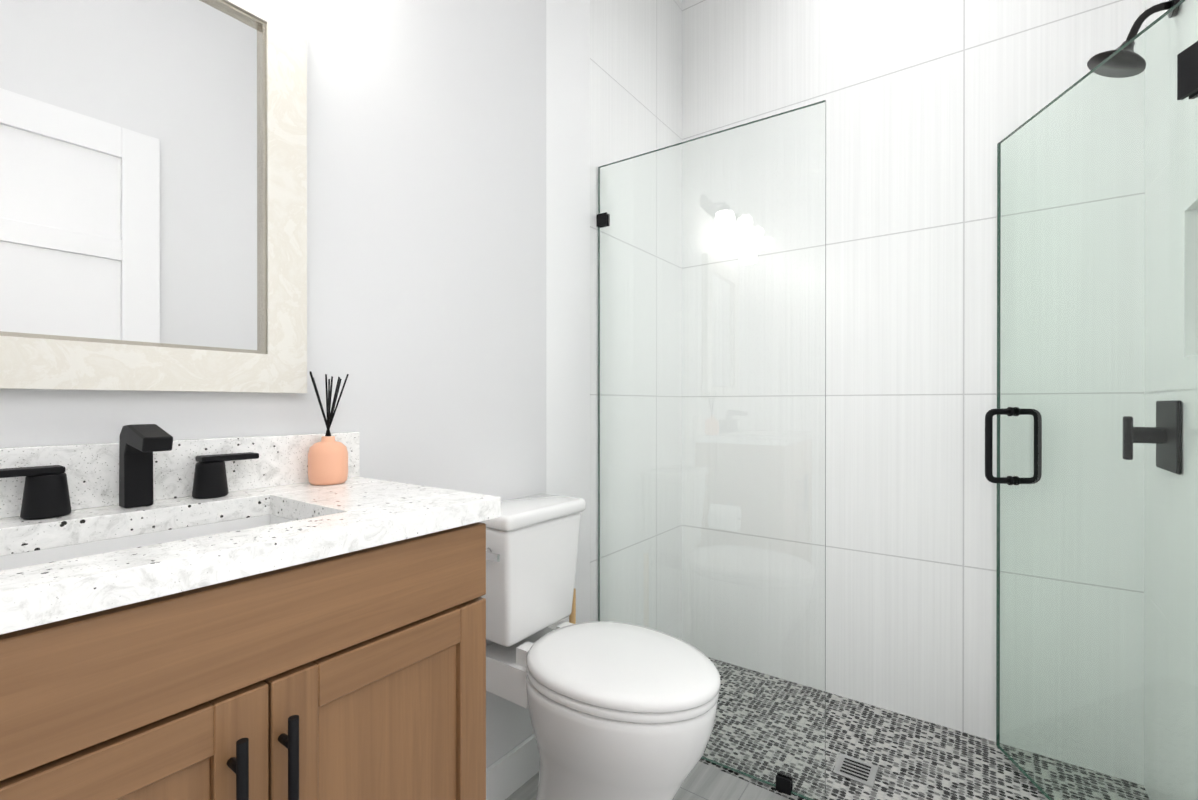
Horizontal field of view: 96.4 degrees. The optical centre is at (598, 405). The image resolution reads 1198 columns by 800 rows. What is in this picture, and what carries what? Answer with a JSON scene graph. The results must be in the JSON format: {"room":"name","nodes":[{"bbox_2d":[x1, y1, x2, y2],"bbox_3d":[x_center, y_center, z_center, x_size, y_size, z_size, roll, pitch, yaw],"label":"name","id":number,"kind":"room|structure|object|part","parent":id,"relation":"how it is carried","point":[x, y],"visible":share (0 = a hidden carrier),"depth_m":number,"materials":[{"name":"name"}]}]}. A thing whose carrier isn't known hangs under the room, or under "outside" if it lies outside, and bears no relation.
{"room":"bathroom","nodes":[
{"label":"bathroom","id":0,"kind":"room"},
{"bbox_2d":[0,0,545,768],"bbox_3d":[-0.953,-0.453,0.579,0.100,3.050,2.598,0,0,36],"label":"wall","id":1,"kind":"structure","parent":0,"point":[426,224],"depth_m":1.24,"materials":[{"name":"white paint"}]},
{"bbox_2d":[0,0,306,392],"bbox_3d":[-0.708,-0.384,0.807,0.030,0.725,0.508,0,0,36],"label":"mirror","id":2,"kind":"object","parent":1,"relation":"attached to","point":[153,195],"visible":0.98,"depth_m":0.83,"materials":[{"name":"beige"}]},
{"bbox_2d":[486,734,538,799],"bbox_3d":[-0.325,1.015,1.362,0.012,0.110,0.598,0,0,36],"label":"baseboard","id":3,"kind":"structure","parent":1,"relation":"attached to","point":[511,772],"depth_m":1.47,"materials":[{"name":"white wood"}]},
{"bbox_2d":[546,0,589,629],"bbox_3d":[-0.135,-0.456,1.726,0.100,3.050,0.220,0,0,36],"label":"wall strip","id":4,"kind":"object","parent":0,"point":[567,248],"visible":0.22,"depth_m":1.70,"materials":[{"name":"white paint"}]},
{"bbox_2d":[590,0,681,639],"bbox_3d":[0.154,-0.457,2.131,0.100,3.050,0.776,0,0,36],"label":"wall tiles","id":5,"kind":"structure","parent":0,"point":[635,77],"depth_m":2.03,"materials":[{"name":"white tile"}]},
{"bbox_2d":[682,0,1144,784],"bbox_3d":[0.976,-0.456,1.960,1.437,3.050,0.100,0,0,36],"label":"wall tile","id":6,"kind":"structure","parent":0,"point":[926,108],"depth_m":1.82,"materials":[{"name":"white tile"}]},
{"bbox_2d":[1144,0,1197,799],"bbox_3d":[1.386,-0.455,1.211,0.100,3.050,0.844,0,0,36],"label":"wall tiles","id":7,"kind":"structure","parent":0,"point":[1168,509],"depth_m":1.29,"materials":[{"name":"grey tile"}]},
{"bbox_2d":[985,0,1197,799],"bbox_3d":[1.179,0.125,1.324,0.362,1.866,0.617,0,0,36],"label":"door","id":8,"kind":"structure","parent":7,"relation":"attached to","point":[1187,72],"depth_m":1.34,"materials":[{"name":"green"}]},
{"bbox_2d":[1087,0,1179,77],"bbox_3d":[1.287,-0.887,1.296,0.156,0.163,0.116,0,0,36],"label":"shower head","id":9,"kind":"object","parent":7,"relation":"attached to","point":[1094,61],"visible":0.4,"depth_m":1.29},
{"bbox_2d":[1122,400,1181,474],"bbox_3d":[1.345,0.074,1.315,0.082,0.170,0.184,0,0,36],"label":"shower valve","id":10,"kind":"object","parent":7,"relation":"attached to","point":[1161,434],"depth_m":1.30,"materials":[{"name":"black metal"}]},
{"label":"outside","id":11,"kind":"structure","parent":0,"visible":0},
{"bbox_2d":[505,657,1149,799],"bbox_3d":[-0.038,1.122,0.541,1.637,0.100,3.594,0,0,36],"label":"floor","id":12,"kind":"structure","parent":11,"point":[911,758],"depth_m":1.61,"materials":[{"name":"tile"}]},
{"bbox_2d":[0,522,485,799],"bbox_3d":[-0.521,0.627,0.707,0.449,0.888,0.645,0,0,36],"label":"bathroom vanity","id":13,"kind":"object","parent":12,"relation":"on","point":[358,675],"visible":0.88,"depth_m":0.60,"materials":[{"name":"brown wood"}]},
{"bbox_2d":[0,432,500,634],"bbox_3d":[-0.535,0.182,0.708,0.431,0.252,0.692,0,0,36],"label":"countertop","id":14,"kind":"structure","parent":13,"relation":"on","point":[98,548],"depth_m":0.72,"materials":[{"name":"stone"}]},
{"bbox_2d":[0,424,258,519],"bbox_3d":[-0.648,0.088,0.764,0.127,0.120,0.318,0,0,36],"label":"faucet","id":15,"kind":"object","parent":14,"relation":"on","point":[46,493],"visible":1,"depth_m":0.76,"materials":[{"name":"black metal"}]},
{"bbox_2d":[308,371,348,484],"bbox_3d":[-0.509,0.043,1.009,0.068,0.209,0.078,0,0,36],"label":"diffuser","id":16,"kind":"object","parent":14,"relation":"on","point":[328,459],"visible":0.98,"depth_m":0.99,"materials":[{"name":"pink ceramic"}]},
{"bbox_2d":[569,588,575,623],"bbox_3d":[-0.079,0.809,1.597,0.128,0.519,0.128,0,0,36],"label":"plunger","id":17,"kind":"object","parent":12,"relation":"on","point":[572,617],"depth_m":1.59,"materials":[{"name":"beige wood"}]},
{"bbox_2d":[480,493,720,799],"bbox_3d":[-0.010,0.664,1.273,0.615,0.813,0.358,0,0,36],"label":"toilet","id":18,"kind":"object","parent":12,"relation":"on","point":[621,711],"visible":0.94,"depth_m":1.18,"materials":[{"name":"white ceramic"}]},
{"bbox_3d":[-0.252,0.350,1.250,0.066,0.022,0.025,0,0,36],"label":"handle","id":19,"kind":"part","parent":18,"relation":"part of","materials":[{"name":"silver metal"}]},
{"bbox_3d":[-0.190,0.418,1.401,0.174,0.323,0.306,0,0,36],"label":"tank","id":20,"kind":"part","parent":18,"relation":"part of","materials":[{"name":"white ceramic"}]},
{"bbox_2d":[597,100,825,799],"bbox_3d":[0.299,0.130,1.623,0.726,1.877,0.044,0,0,36],"label":"glass panel","id":21,"kind":"object","parent":12,"relation":"on","point":[784,783],"visible":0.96,"depth_m":1.57,"materials":[{"name":"green"}]},
{"bbox_2d":[833,753,877,787],"bbox_3d":[0.751,1.067,1.566,0.104,0.004,0.104,0,0,36],"label":"drain","id":22,"kind":"object","parent":12,"relation":"on","point":[856,770],"visible":1,"depth_m":1.56,"materials":[{"name":"silver metal"}]}
]}

